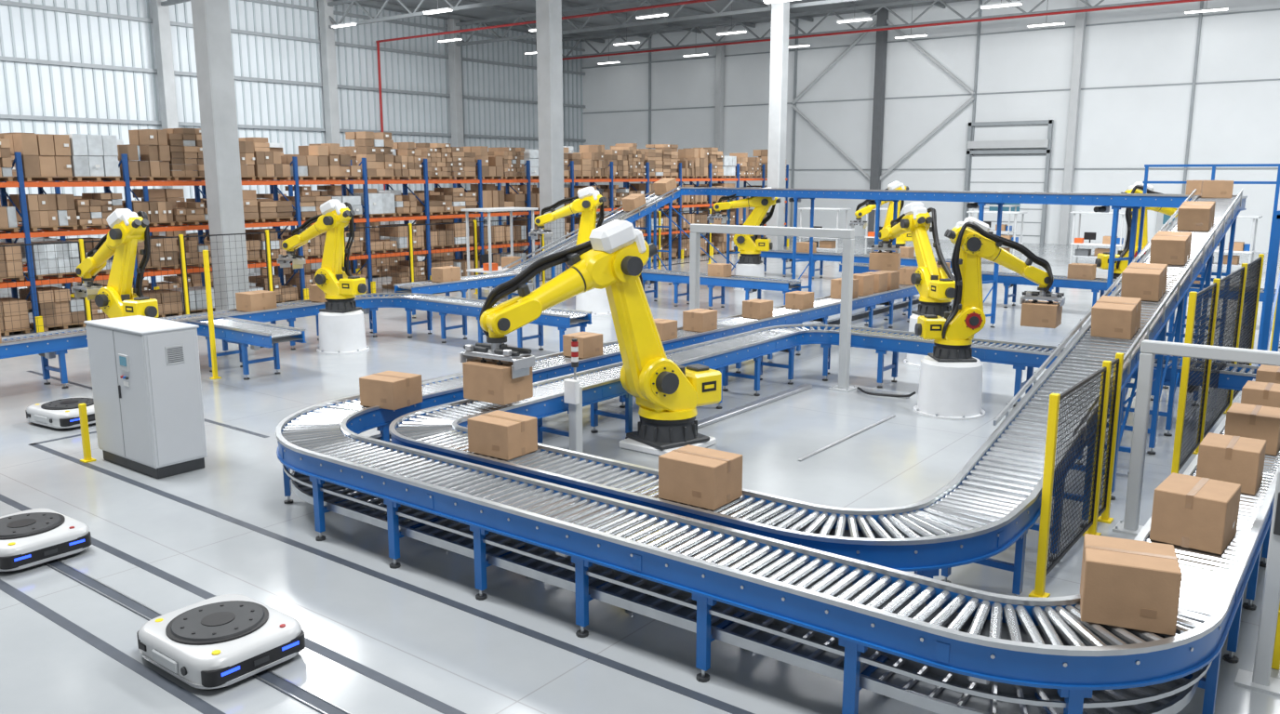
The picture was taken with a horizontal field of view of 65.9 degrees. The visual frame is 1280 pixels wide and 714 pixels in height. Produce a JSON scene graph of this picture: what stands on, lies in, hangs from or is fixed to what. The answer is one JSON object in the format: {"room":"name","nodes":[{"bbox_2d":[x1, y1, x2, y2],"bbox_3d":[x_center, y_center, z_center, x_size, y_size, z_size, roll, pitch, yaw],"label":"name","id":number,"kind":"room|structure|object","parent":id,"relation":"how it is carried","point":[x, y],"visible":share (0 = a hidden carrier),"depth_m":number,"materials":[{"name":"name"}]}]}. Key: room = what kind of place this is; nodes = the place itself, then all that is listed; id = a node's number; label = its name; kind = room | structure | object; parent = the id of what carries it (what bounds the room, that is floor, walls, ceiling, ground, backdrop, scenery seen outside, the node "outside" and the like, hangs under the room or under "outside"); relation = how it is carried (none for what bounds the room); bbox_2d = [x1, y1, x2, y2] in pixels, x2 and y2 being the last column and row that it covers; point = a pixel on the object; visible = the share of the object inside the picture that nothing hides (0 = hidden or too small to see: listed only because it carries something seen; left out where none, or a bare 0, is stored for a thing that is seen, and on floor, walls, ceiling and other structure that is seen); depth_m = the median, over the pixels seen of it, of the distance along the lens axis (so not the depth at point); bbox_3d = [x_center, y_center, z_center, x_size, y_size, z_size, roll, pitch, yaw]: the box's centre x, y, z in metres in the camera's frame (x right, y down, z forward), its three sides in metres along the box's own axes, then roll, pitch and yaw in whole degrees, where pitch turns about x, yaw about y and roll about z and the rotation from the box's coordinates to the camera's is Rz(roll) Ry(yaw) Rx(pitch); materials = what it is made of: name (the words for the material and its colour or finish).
{"room":"distribution center","nodes":[
{"label":"distribution center","id":0,"kind":"room"},
{"bbox_2d":[0,0,583,239],"bbox_3d":[-24.135,-11.117,44.768,0.200,12.800,66.000,8,13,37],"label":"wall","id":1,"kind":"structure","parent":0,"point":[82,6],"depth_m":50.72,"materials":[{"name":"metal"}]},
{"bbox_2d":[0,0,586,239],"bbox_3d":[-23.960,-11.093,44.637,0.240,12.800,66.000,8,13,37],"label":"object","id":2,"kind":"structure","parent":1,"relation":"attached to","point":[8,3],"depth_m":51.79,"materials":[{"name":"metal"}]},
{"bbox_2d":[330,21,357,27],"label":"ceiling lamp","id":3,"kind":"object","parent":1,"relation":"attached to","point":[346,23],"depth_m":49.14,"materials":[{"name":"white"}]},
{"bbox_2d":[437,37,462,42],"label":"ceiling lamp","id":4,"kind":"object","parent":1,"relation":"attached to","point":[456,38],"depth_m":54.60,"materials":[{"name":"white"}]},
{"bbox_2d":[524,38,536,53],"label":"ceiling lamp","id":5,"kind":"object","parent":1,"relation":"attached to","point":[529,52],"depth_m":60.31,"materials":[{"name":"white"}]},
{"bbox_2d":[150,0,465,233],"bbox_3d":[-22.103,-11.407,46.336,0.550,12.800,54.550,8,13,37],"label":"columns","id":6,"kind":"structure","parent":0,"point":[161,20],"depth_m":52.48,"materials":[{"name":"metal"}]},
{"bbox_2d":[160,0,1177,58],"bbox_3d":[-0.191,-13.296,25.816,62.000,1.530,66.000,8,13,37],"label":"roof truss","id":7,"kind":"object","parent":6,"relation":"on","point":[417,12],"visible":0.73,"depth_m":53.23,"materials":[{"name":"metal"}]},
{"bbox_2d":[613,26,639,45],"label":"ceiling lamp","id":8,"kind":"object","parent":7,"relation":"attached to","point":[629,42],"depth_m":56.01,"materials":[{"name":"white"}]},
{"bbox_2d":[716,3,746,35],"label":"ceiling lamp","id":9,"kind":"object","parent":7,"relation":"attached to","point":[739,31],"depth_m":51.78,"materials":[{"name":"white"}]},
{"bbox_2d":[0,236,1279,713],"bbox_3d":[-0.191,-1.413,28.012,62.000,0.204,70.000,8,13,37],"label":"floor","id":10,"kind":"structure","parent":0,"point":[464,661],"depth_m":9.75,"materials":[{"name":"concrete"}]},
{"bbox_2d":[0,508,91,573],"bbox_3d":[-5.948,1.748,9.533,1.106,0.298,0.899,8,13,37],"label":"robot","id":11,"kind":"object","parent":10,"relation":"on","point":[29,539],"visible":1,"depth_m":9.31,"materials":[{"name":"white plastic"}]},
{"bbox_2d":[25,397,95,429],"bbox_3d":[-8.414,0.813,14.594,1.091,0.298,0.890,6,12,31],"label":"robot","id":12,"kind":"object","parent":10,"relation":"on","point":[60,414],"visible":0.74,"depth_m":14.27,"materials":[{"name":"white plastic"}]},
{"bbox_2d":[78,403,96,463],"bbox_3d":[-7.053,0.962,12.545,0.140,0.750,0.140,8,13,37],"label":"post","id":13,"kind":"object","parent":10,"relation":"on","point":[83,415],"visible":1,"depth_m":12.52,"materials":[{"name":"metal"}]},
{"bbox_2d":[71,208,159,318],"bbox_3d":[-9.052,-1.047,17.110,1.854,3.043,1.062,8,13,37],"label":"robot","id":14,"kind":"object","parent":10,"relation":"on","point":[118,299],"visible":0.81,"depth_m":16.74,"materials":[{"name":"yellow paint"}]},
{"bbox_2d":[83,315,207,479],"bbox_3d":[-6.164,0.468,12.327,1.485,1.800,0.720,8,13,37],"label":"tall cabinet","id":15,"kind":"object","parent":10,"relation":"on","point":[145,370],"visible":1,"depth_m":11.95,"materials":[{"name":"metal"}]},
{"bbox_2d":[44,560,352,713],"bbox_3d":[-12.113,1.027,14.226,44.000,0.012,0.120,8,13,37],"label":"track","id":16,"kind":"object","parent":10,"relation":"on","point":[308,699],"depth_m":8.17,"materials":[{"name":"metal"}]},
{"bbox_2d":[202,250,221,379],"bbox_3d":[-7.630,-0.748,17.534,0.140,2.300,0.140,8,13,37],"label":"post","id":17,"kind":"object","parent":10,"relation":"on","point":[205,252],"visible":1,"depth_m":17.51,"materials":[{"name":"metal"}]},
{"bbox_2d":[190,0,249,310],"bbox_3d":[-10.471,-7.331,24.271,0.640,12.800,0.640,8,13,37],"label":"concrete column","id":18,"kind":"structure","parent":10,"relation":"on","point":[211,25],"depth_m":24.43,"materials":[{"name":"concrete"}]},
{"bbox_2d":[136,594,305,690],"bbox_3d":[-3.176,2.127,7.481,1.091,0.298,0.890,8,13,37],"label":"robot","id":19,"kind":"object","parent":10,"relation":"on","point":[220,642],"visible":1,"depth_m":7.25,"materials":[{"name":"white plastic"}]},
{"bbox_2d":[188,316,306,380],"bbox_3d":[-7.187,-0.140,18.070,2.600,0.910,0.730,8,13,37],"label":"conveyor","id":20,"kind":"object","parent":10,"relation":"on","point":[258,335],"visible":0.95,"depth_m":17.73,"materials":[{"name":"metal"}]},
{"bbox_2d":[0,293,592,388],"bbox_3d":[-7.376,0.137,16.571,6.255,0.910,12.984,8,13,37],"label":"conveyor","id":21,"kind":"object","parent":10,"relation":"on","point":[49,344],"visible":0.57,"depth_m":20.03,"materials":[{"name":"metal"}]},
{"bbox_2d":[235,290,277,311],"bbox_3d":[-7.850,-1.148,20.186,0.503,0.362,0.601,7,13,34],"label":"cardboard box","id":22,"kind":"object","parent":21,"relation":"on","point":[259,300],"visible":1,"depth_m":20.00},
{"bbox_2d":[309,284,327,302],"bbox_3d":[-6.839,-1.419,21.654,0.503,0.362,0.601,7,13,34],"label":"cardboard box","id":23,"kind":"object","parent":21,"relation":"on","point":[316,295],"visible":0.3,"depth_m":21.42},
{"bbox_2d":[276,200,369,354],"bbox_3d":[-6.556,-1.726,20.612,2.103,3.105,1.062,8,13,37],"label":"robot","id":24,"kind":"object","parent":10,"relation":"on","point":[341,324],"visible":1,"depth_m":20.19,"materials":[{"name":"yellow paint"}]},
{"bbox_2d":[0,208,711,335],"bbox_3d":[-5.195,-3.012,29.931,0.140,2.250,26.740,8,13,37],"label":"fence","id":25,"kind":"object","parent":10,"relation":"on","point":[82,249],"visible":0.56,"depth_m":24.66,"materials":[{"name":"metal"}]},
{"bbox_2d":[6,157,723,297],"bbox_3d":[-8.119,-5.257,36.990,1.300,4.100,40.110,8,13,37],"label":"rack","id":26,"kind":"object","parent":10,"relation":"on","point":[41,191],"visible":0.05,"depth_m":32.09,"materials":[{"name":"metal"}]},
{"bbox_2d":[0,132,715,312],"bbox_3d":[-8.154,-5.677,36.940,1.063,4.914,39.720,8,13,37],"label":"cartons","id":27,"kind":"object","parent":26,"relation":"on","point":[260,144],"visible":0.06,"depth_m":32.39,"materials":[{"name":"brown cardboard"}]},
{"bbox_2d":[0,152,788,333],"bbox_3d":[-5.056,-4.833,34.696,1.300,4.100,40.110,8,13,37],"label":"rack","id":28,"kind":"object","parent":10,"relation":"on","point":[20,183],"visible":0.42,"depth_m":28.66,"materials":[{"name":"metal"}]},
{"bbox_2d":[0,127,786,335],"bbox_3d":[-5.090,-5.225,34.650,1.061,4.858,39.720,8,13,37],"label":"cartons","id":29,"kind":"object","parent":28,"relation":"on","point":[166,153],"visible":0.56,"depth_m":27.74,"materials":[{"name":"brown cardboard"}]},
{"bbox_2d":[460,207,538,298],"bbox_3d":[-4.100,-3.073,29.199,1.100,2.635,2.100,8,13,37],"label":"workstation","id":30,"kind":"object","parent":10,"relation":"on","point":[486,260],"visible":0.66,"depth_m":28.76,"materials":[{"name":"grey metal"}]},
{"bbox_2d":[535,0,564,279],"bbox_3d":[-3.078,-9.094,33.815,0.640,12.800,0.640,8,13,37],"label":"concrete column","id":31,"kind":"structure","parent":10,"relation":"on","point":[548,12],"depth_m":33.71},
{"bbox_2d":[528,186,611,315],"bbox_3d":[-1.692,-2.848,26.149,2.416,3.302,1.058,6,12,31],"label":"robot","id":32,"kind":"object","parent":10,"relation":"on","point":[588,200],"visible":0.62,"depth_m":25.73,"materials":[{"name":"yellow paint"}]},
{"bbox_2d":[563,338,582,453],"bbox_3d":[-0.809,0.563,12.364,0.260,1.600,0.260,8,13,37],"label":"tower","id":33,"kind":"object","parent":10,"relation":"on","point":[572,390],"visible":0.93,"depth_m":12.31,"materials":[{"name":"grey metal"}]},
{"bbox_2d":[459,219,721,456],"bbox_3d":[-0.423,-0.185,12.433,3.610,3.046,1.157,-8,13,-37],"label":"robot","id":34,"kind":"object","parent":10,"relation":"on","point":[668,394],"visible":0.99,"depth_m":12.40,"materials":[{"name":"yellow paint"}]},
{"bbox_2d":[462,358,533,405],"bbox_3d":[-1.683,0.273,11.682,0.643,0.432,0.521,7,13,34],"label":"cardboard box","id":35,"kind":"object","parent":34,"relation":"attached to","point":[490,382],"visible":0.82,"depth_m":11.48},
{"bbox_2d":[640,268,801,309],"bbox_3d":[1.457,-1.867,27.418,6.431,0.910,0.730,8,13,37],"label":"conveyor","id":36,"kind":"object","parent":10,"relation":"on","point":[750,284],"visible":0.65,"depth_m":26.62,"materials":[{"name":"metal"}]},
{"bbox_2d":[707,263,731,277],"bbox_3d":[2.160,-2.356,26.782,0.503,0.342,0.421,8,13,37],"label":"cardboard box","id":37,"kind":"object","parent":36,"relation":"on","point":[718,270],"visible":0.98,"depth_m":26.62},
{"bbox_2d":[706,186,781,291],"bbox_3d":[3.351,-3.784,31.457,2.192,3.213,1.149,8,13,37],"label":"robot","id":38,"kind":"object","parent":10,"relation":"on","point":[750,263],"visible":0.86,"depth_m":31.14,"materials":[{"name":"yellow paint"}]},
{"bbox_2d":[689,224,856,392],"bbox_3d":[2.243,-0.953,17.518,3.440,2.710,0.360,8,13,37],"label":"frame","id":39,"kind":"object","parent":10,"relation":"on","point":[847,235],"visible":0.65,"depth_m":16.75,"materials":[{"name":"grey metal"}]},
{"bbox_2d":[275,273,1279,713],"bbox_3d":[5.728,0.131,16.607,9.480,0.910,21.915,8,13,37],"label":"conveyor","id":40,"kind":"object","parent":10,"relation":"on","point":[935,646],"visible":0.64,"depth_m":7.15,"materials":[{"name":"metal"}]},
{"bbox_2d":[359,371,422,410],"bbox_3d":[-2.997,0.397,11.880,0.543,0.342,0.501,6,12,28],"label":"cardboard box","id":41,"kind":"object","parent":40,"relation":"on","point":[387,390],"visible":1,"depth_m":11.71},
{"bbox_2d":[562,332,602,359],"bbox_3d":[-0.868,-0.185,15.084,0.421,0.322,0.463,8,13,38],"label":"cardboard box","id":42,"kind":"object","parent":40,"relation":"on","point":[590,344],"visible":0.78,"depth_m":14.96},
{"bbox_2d":[653,318,677,341],"bbox_3d":[0.344,-0.464,16.650,0.421,0.302,0.403,9,14,39],"label":"cardboard box","id":43,"kind":"object","parent":40,"relation":"on","point":[667,329],"visible":0.59,"depth_m":16.48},
{"bbox_2d":[682,308,717,332],"bbox_3d":[1.071,-0.657,17.585,0.421,0.342,0.483,8,13,36],"label":"cardboard box","id":44,"kind":"object","parent":40,"relation":"on","point":[697,320],"visible":0.97,"depth_m":17.42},
{"bbox_2d":[742,298,773,319],"bbox_3d":[2.283,-0.936,19.151,0.421,0.322,0.463,9,14,39],"label":"cardboard box","id":45,"kind":"object","parent":40,"relation":"on","point":[754,309],"visible":0.99,"depth_m":19.00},
{"bbox_2d":[785,291,813,309],"bbox_3d":[3.313,-1.182,20.481,0.421,0.322,0.483,8,13,36],"label":"cardboard box","id":46,"kind":"object","parent":40,"relation":"on","point":[794,300],"visible":0.99,"depth_m":20.32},
{"bbox_2d":[830,278,858,299],"bbox_3d":[4.586,-1.535,22.115,0.441,0.422,0.503,8,13,37],"label":"cardboard box","id":47,"kind":"object","parent":40,"relation":"on","point":[835,284],"visible":0.58,"depth_m":22.00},
{"bbox_2d":[853,273,874,296],"bbox_3d":[5.071,-1.670,22.737,0.441,0.462,0.503,9,14,40],"label":"cardboard box","id":48,"kind":"object","parent":40,"relation":"on","point":[865,281],"visible":0.73,"depth_m":22.52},
{"bbox_2d":[863,271,888,293],"bbox_3d":[5.556,-1.776,23.365,0.441,0.442,0.503,8,13,37],"label":"cardboard box","id":49,"kind":"object","parent":40,"relation":"on","point":[880,283],"visible":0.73,"depth_m":23.15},
{"bbox_2d":[878,270,899,290],"bbox_3d":[5.980,-1.867,23.914,0.441,0.422,0.453,9,14,40],"label":"cardboard box","id":50,"kind":"object","parent":40,"relation":"on","point":[893,278],"visible":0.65,"depth_m":23.73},
{"bbox_2d":[896,266,918,285],"bbox_3d":[6.828,-2.060,25.011,0.441,0.402,0.603,8,13,37],"label":"cardboard box","id":51,"kind":"object","parent":40,"relation":"on","point":[905,273],"visible":0.66,"depth_m":24.77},
{"bbox_2d":[1080,533,1182,636],"bbox_3d":[3.064,1.416,6.197,0.523,0.402,0.501,4,11,23],"label":"cardboard box","id":52,"kind":"object","parent":40,"relation":"on","point":[1131,584],"visible":1,"depth_m":6.00,"materials":[{"name":"cardboard"}]},
{"bbox_2d":[1149,472,1241,555],"bbox_3d":[4.220,1.176,7.494,0.481,0.402,0.563,9,14,39],"label":"cardboard box","id":53,"kind":"object","parent":40,"relation":"on","point":[1199,513],"visible":1,"depth_m":7.31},
{"bbox_2d":[1196,432,1266,495],"bbox_3d":[5.274,0.944,8.808,0.461,0.382,0.523,8,13,37],"label":"cardboard box","id":54,"kind":"object","parent":40,"relation":"on","point":[1235,460],"visible":0.87,"depth_m":8.62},
{"bbox_2d":[1224,402,1279,455],"bbox_3d":[6.230,0.722,10.009,0.461,0.382,0.523,8,13,37],"label":"cardboard box","id":55,"kind":"object","parent":40,"relation":"on","point":[1253,421],"visible":0.74,"depth_m":9.81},
{"bbox_2d":[1240,380,1279,408],"bbox_3d":[7.062,0.517,11.116,0.461,0.382,0.503,8,13,37],"label":"cardboard box","id":56,"kind":"object","parent":40,"relation":"on","point":[1253,393],"visible":0.63,"depth_m":10.96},
{"bbox_2d":[1255,364,1279,384],"bbox_3d":[7.910,0.325,12.213,0.461,0.362,0.503,8,13,37],"label":"cardboard box","id":57,"kind":"object","parent":40,"relation":"on","point":[1265,373],"visible":0.41,"depth_m":12.09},
{"bbox_2d":[765,0,789,250],"bbox_3d":[6.436,-11.363,46.096,0.640,12.800,0.640,8,13,37],"label":"concrete column","id":58,"kind":"structure","parent":10,"relation":"on","point":[780,11],"depth_m":45.82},
{"bbox_2d":[375,0,1209,189],"bbox_3d":[13.380,-9.945,43.209,60.400,11.060,13.430,8,13,37],"label":"pipe","id":59,"kind":"object","parent":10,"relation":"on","point":[378,42],"visible":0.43,"depth_m":49.69,"materials":[{"name":"metal"}]},
{"bbox_2d":[697,384,915,461],"bbox_3d":[2.539,0.797,14.902,2.095,0.218,4.360,8,13,37],"label":"floor track","id":60,"kind":"object","parent":10,"relation":"on","point":[726,415],"visible":0.94,"depth_m":15.43,"materials":[{"name":"metal"}]},
{"bbox_2d":[388,186,1259,596],"bbox_3d":[1.931,-1.849,20.606,15.865,3.350,25.634,-4,11,-20],"label":"conveyor","id":61,"kind":"object","parent":10,"relation":"on","point":[992,504],"visible":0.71,"depth_m":11.20,"materials":[{"name":"metal"}]},
{"bbox_2d":[430,266,460,282],"bbox_3d":[-5.010,-2.135,25.474,0.453,0.362,0.601,8,13,37],"label":"cardboard box","id":62,"kind":"object","parent":61,"relation":"on","point":[447,273],"visible":1,"depth_m":25.28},
{"bbox_2d":[467,410,537,460],"bbox_3d":[-1.369,0.773,9.844,0.543,0.342,0.441,7,13,34],"label":"cardboard box","id":63,"kind":"object","parent":61,"relation":"on","point":[500,434],"visible":1,"depth_m":9.70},
{"bbox_2d":[621,193,646,212],"bbox_3d":[-0.195,-4.916,31.387,0.503,0.547,0.684,8,13,37],"label":"cardboard box","id":64,"kind":"object","parent":61,"relation":"on","point":[633,201],"visible":1,"depth_m":31.21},
{"bbox_2d":[653,177,677,195],"bbox_3d":[0.835,-5.643,32.628,0.503,0.547,0.684,8,13,37],"label":"cardboard box","id":65,"kind":"object","parent":61,"relation":"on","point":[664,185],"visible":1,"depth_m":32.46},
{"bbox_2d":[658,444,742,510],"bbox_3d":[0.516,1.019,8.429,0.563,0.372,0.461,8,13,35],"label":"cardboard box","id":66,"kind":"object","parent":61,"relation":"on","point":[701,477],"visible":1,"depth_m":8.27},
{"bbox_2d":[1090,295,1141,339],"bbox_3d":[5.676,-0.474,11.769,0.443,0.449,0.558,8,13,37],"label":"cardboard box","id":67,"kind":"object","parent":61,"relation":"on","point":[1112,317],"visible":1,"depth_m":11.61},
{"bbox_2d":[1120,262,1167,301],"bbox_3d":[6.585,-0.986,12.888,0.443,0.449,0.558,8,13,37],"label":"cardboard box","id":68,"kind":"object","parent":61,"relation":"on","point":[1143,281],"visible":0.97,"depth_m":12.73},
{"bbox_2d":[1149,230,1192,265],"bbox_3d":[7.616,-1.566,14.156,0.443,0.449,0.558,8,13,37],"label":"cardboard box","id":69,"kind":"object","parent":61,"relation":"on","point":[1166,247],"visible":0.98,"depth_m":13.99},
{"bbox_2d":[1185,180,1201,195],"bbox_3d":[10.591,-3.165,18.504,0.461,0.302,0.463,-6,12,-29],"label":"cardboard box","id":70,"kind":"object","parent":61,"relation":"on","point":[1191,185],"visible":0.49,"depth_m":18.45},
{"bbox_2d":[1176,200,1215,231],"bbox_3d":[8.797,-2.231,15.611,0.443,0.449,0.558,8,13,37],"label":"cardboard box","id":71,"kind":"object","parent":61,"relation":"on","point":[1192,216],"visible":1,"depth_m":15.45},
{"bbox_2d":[1200,180,1233,198],"bbox_3d":[10.217,-2.977,17.485,0.463,0.302,0.461,5,12,25],"label":"cardboard box","id":72,"kind":"object","parent":61,"relation":"on","point":[1209,189],"visible":0.98,"depth_m":17.29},
{"bbox_2d":[797,207,851,253],"bbox_3d":[8.235,-5.619,44.357,2.100,2.135,1.100,8,13,37],"label":"workstation","id":73,"kind":"object","parent":10,"relation":"on","point":[823,245],"visible":0.43,"depth_m":44.12,"materials":[{"name":"grey metal"}]},
{"bbox_2d":[760,249,951,279],"bbox_3d":[7.381,-3.079,33.982,8.565,0.910,0.730,8,13,37],"label":"conveyor","id":74,"kind":"object","parent":10,"relation":"on","point":[786,256],"visible":0.37,"depth_m":34.59,"materials":[{"name":"metal"}]},
{"bbox_2d":[796,241,816,253],"bbox_3d":[5.883,-3.883,34.993,0.603,0.362,0.451,8,13,37],"label":"cardboard box","id":75,"kind":"object","parent":74,"relation":"on","point":[801,246],"visible":0.79,"depth_m":34.84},
{"bbox_2d":[895,246,914,258],"bbox_3d":[8.747,-3.487,32.848,0.603,0.362,0.451,8,13,37],"label":"cardboard box","id":76,"kind":"object","parent":74,"relation":"on","point":[906,251],"visible":0.55,"depth_m":32.61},
{"bbox_2d":[849,180,912,266],"bbox_3d":[8.869,-4.690,35.881,2.401,3.388,1.061,-2,11,-10],"label":"robot","id":77,"kind":"object","parent":10,"relation":"on","point":[900,241],"visible":0.47,"depth_m":35.76,"materials":[{"name":"yellow paint"}]},
{"bbox_2d":[864,207,913,253],"bbox_3d":[11.133,-5.560,44.040,2.100,2.135,1.100,8,13,37],"label":"workstation","id":78,"kind":"object","parent":10,"relation":"on","point":[871,234],"visible":0.2,"depth_m":44.21,"materials":[{"name":"grey metal"}]},
{"bbox_2d":[870,201,955,367],"bbox_3d":[5.559,-1.559,19.809,1.062,3.069,3.146,-1,11,-6],"label":"robot","id":79,"kind":"object","parent":10,"relation":"on","point":[936,290],"visible":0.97,"depth_m":19.05,"materials":[{"name":"yellow paint"}]},
{"bbox_2d":[868,251,901,270],"bbox_3d":[5.218,-2.046,21.019,0.603,0.362,0.501,4,11,20],"label":"cardboard box","id":80,"kind":"object","parent":79,"relation":"attached to","point":[883,260],"visible":0.99,"depth_m":20.79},
{"bbox_2d":[913,216,1065,420],"bbox_3d":[5.278,-0.600,14.868,2.187,2.978,1.061,2,11,13],"label":"robot","id":81,"kind":"object","parent":10,"relation":"on","point":[951,380],"visible":1,"depth_m":14.77,"materials":[{"name":"yellow paint"}]},
{"bbox_2d":[1020,300,1062,328],"bbox_3d":[6.091,-0.655,14.974,0.503,0.342,0.501,6,12,31],"label":"cardboard box","id":82,"kind":"object","parent":81,"relation":"attached to","point":[1040,313],"visible":0.94,"depth_m":14.78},
{"bbox_2d":[972,204,1019,247],"bbox_3d":[17.572,-6.496,49.106,2.100,2.135,1.100,8,13,37],"label":"workstation","id":83,"kind":"object","parent":10,"relation":"on","point":[1005,228],"visible":0.38,"depth_m":48.64,"materials":[{"name":"grey metal"}]},
{"bbox_2d":[966,210,1027,259],"bbox_3d":[14.504,-4.865,40.279,2.100,2.135,1.100,8,13,37],"label":"workstation","id":84,"kind":"object","parent":10,"relation":"on","point":[1010,237],"visible":0.43,"depth_m":39.90,"materials":[{"name":"grey metal"}]},
{"bbox_2d":[839,262,1276,325],"bbox_3d":[13.019,-1.431,25.060,17.559,0.910,0.730,9,14,40],"label":"conveyor","id":85,"kind":"object","parent":10,"relation":"on","point":[1009,280],"visible":0.24,"depth_m":26.67,"materials":[{"name":"metal"}]},
{"bbox_2d":[1066,263,1096,279],"bbox_3d":[11.675,-2.256,26.076,0.603,0.402,0.451,8,13,37],"label":"cardboard box","id":86,"kind":"object","parent":85,"relation":"on","point":[1075,271],"visible":0.96,"depth_m":25.91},
{"bbox_2d":[1028,352,1123,598],"bbox_3d":[4.192,1.020,9.341,0.140,1.800,2.540,8,13,37],"label":"fence","id":87,"kind":"object","parent":10,"relation":"on","point":[1105,373],"visible":1,"depth_m":9.21,"materials":[{"name":"metal"}]},
{"bbox_2d":[1069,211,1127,263],"bbox_3d":[18.500,-4.769,39.757,2.100,2.135,1.100,8,13,37],"label":"workstation","id":88,"kind":"object","parent":10,"relation":"on","point":[1106,241],"visible":0.7,"depth_m":39.80,"materials":[{"name":"grey metal"}]},
{"bbox_2d":[1094,181,1177,293],"bbox_3d":[13.653,-2.948,26.354,2.807,3.424,1.059,0,10,-1],"label":"robot","id":89,"kind":"object","parent":10,"relation":"on","point":[1101,261],"visible":0.27,"depth_m":26.09,"materials":[{"name":"yellow paint"}]},
{"bbox_2d":[1112,339,1279,535],"bbox_3d":[6.339,0.989,9.014,3.528,1.980,0.288,8,13,37],"label":"frame","id":90,"kind":"object","parent":10,"relation":"on","point":[1149,349],"visible":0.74,"depth_m":9.83,"materials":[{"name":"grey metal"}]},
{"bbox_2d":[1136,163,1279,366],"bbox_3d":[10.945,-1.450,17.195,5.100,3.805,4.675,8,13,37],"label":"frame","id":91,"kind":"object","parent":10,"relation":"on","point":[1268,310],"visible":0.53,"depth_m":18.80,"materials":[{"name":"blue paint"}]},
{"bbox_2d":[1171,253,1264,473],"bbox_3d":[8.304,-0.096,14.004,0.140,2.300,6.940,8,13,37],"label":"fence","id":92,"kind":"object","parent":10,"relation":"on","point":[1250,307],"visible":0.85,"depth_m":12.89,"materials":[{"name":"metal"}]},
{"bbox_2d":[1205,214,1262,273],"bbox_3d":[21.474,-4.129,36.294,2.100,2.135,1.100,8,13,37],"label":"workstation","id":93,"kind":"object","parent":10,"relation":"on","point":[1238,246],"visible":0.4,"depth_m":35.88,"materials":[{"name":"grey metal"}]},
{"bbox_2d":[1234,468,1279,697],"bbox_3d":[4.658,1.565,6.943,0.620,1.600,0.495,8,13,37],"label":"post","id":94,"kind":"object","parent":10,"relation":"on","point":[1267,657],"visible":1,"depth_m":6.96,"materials":[{"name":"grey metal"}]},
{"bbox_2d":[1269,268,1279,350],"bbox_3d":[14.022,-1.017,18.991,3.090,2.300,0.140,8,13,37],"label":"fence","id":95,"kind":"object","parent":10,"relation":"on","point":[1279,269],"visible":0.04,"depth_m":19.96,"materials":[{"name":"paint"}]},
{"bbox_2d":[333,0,973,41],"bbox_3d":[-0.191,-14.196,25.650,62.000,0.200,66.200,8,13,37],"label":"ceiling","id":96,"kind":"structure","parent":0,"point":[529,6],"depth_m":56.56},
{"bbox_2d":[422,0,453,25],"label":"ceiling lamp","id":97,"kind":"object","parent":96,"relation":"attached to","point":[446,9],"depth_m":45.09,"materials":[{"name":"white"}]},
{"bbox_2d":[635,12,668,18],"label":"ceiling lamp","id":98,"kind":"object","parent":96,"relation":"attached to","point":[654,15],"depth_m":46.30,"materials":[{"name":"white"}]},
{"bbox_2d":[682,53,708,56],"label":"ceiling lamp","id":99,"kind":"object","parent":96,"relation":"attached to","point":[697,54],"depth_m":61.42,"materials":[{"name":"white"}]},
{"bbox_2d":[763,0,796,3],"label":"ceiling lamp","id":100,"kind":"object","parent":96,"relation":"attached to","point":[766,1],"depth_m":42.46,"materials":[{"name":"white"}]},
{"bbox_2d":[788,39,810,48],"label":"ceiling lamp","id":101,"kind":"object","parent":96,"relation":"attached to","point":[802,45],"depth_m":57.20,"materials":[{"name":"white"}]},
{"bbox_2d":[894,28,927,39],"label":"ceiling lamp","id":102,"kind":"object","parent":96,"relation":"attached to","point":[917,34],"depth_m":53.12,"materials":[{"name":"white"}]},
{"bbox_2d":[1026,21,1065,26],"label":"ceiling lamp","id":103,"kind":"object","parent":96,"relation":"attached to","point":[1046,23],"depth_m":48.95,"materials":[{"name":"white"}]},
{"bbox_2d":[582,0,1279,253],"bbox_3d":[19.867,-12.587,52.723,62.000,12.800,0.200,8,13,37],"label":"wall","id":104,"kind":"structure","parent":0,"point":[1239,122],"depth_m":53.01,"materials":[{"name":"metal"}]},
{"bbox_2d":[597,60,620,64],"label":"ceiling lamp","id":105,"kind":"object","parent":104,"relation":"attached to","point":[612,61],"depth_m":65.54,"materials":[{"name":"white"}]},
{"bbox_2d":[836,13,872,23],"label":"ceiling lamp","id":106,"kind":"object","parent":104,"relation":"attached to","point":[866,18],"depth_m":47.65,"materials":[{"name":"white"}]},
{"bbox_2d":[581,0,1279,245],"bbox_3d":[19.625,-12.529,52.410,62.000,12.800,0.600,8,13,37],"label":"steel wall framing","id":107,"kind":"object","parent":104,"relation":"attached to","point":[875,178],"depth_m":55.59,"materials":[{"name":"grey metal"}]},
{"bbox_2d":[980,0,1022,9],"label":"ceiling lamp","id":108,"kind":"object","parent":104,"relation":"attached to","point":[1020,3],"depth_m":43.47,"materials":[{"name":"white"}]},
{"bbox_2d":[962,120,1053,243],"bbox_3d":[19.632,-9.384,53.001,4.400,6.400,0.475,8,13,37],"label":"door","id":109,"kind":"structure","parent":104,"relation":"in","point":[989,173],"depth_m":52.81,"materials":[{"name":"metal"}]},
{"bbox_2d":[1155,207,1178,234],"bbox_3d":[26.103,-6.464,48.754,1.100,2.200,0.120,8,13,37],"label":"door","id":110,"kind":"structure","parent":104,"relation":"in","point":[1162,219],"depth_m":48.87,"materials":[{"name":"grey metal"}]},
{"bbox_2d":[1184,0,1228,13],"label":"ceiling lamp","id":111,"kind":"object","parent":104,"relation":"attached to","point":[1222,7],"depth_m":44.79,"materials":[{"name":"white"}]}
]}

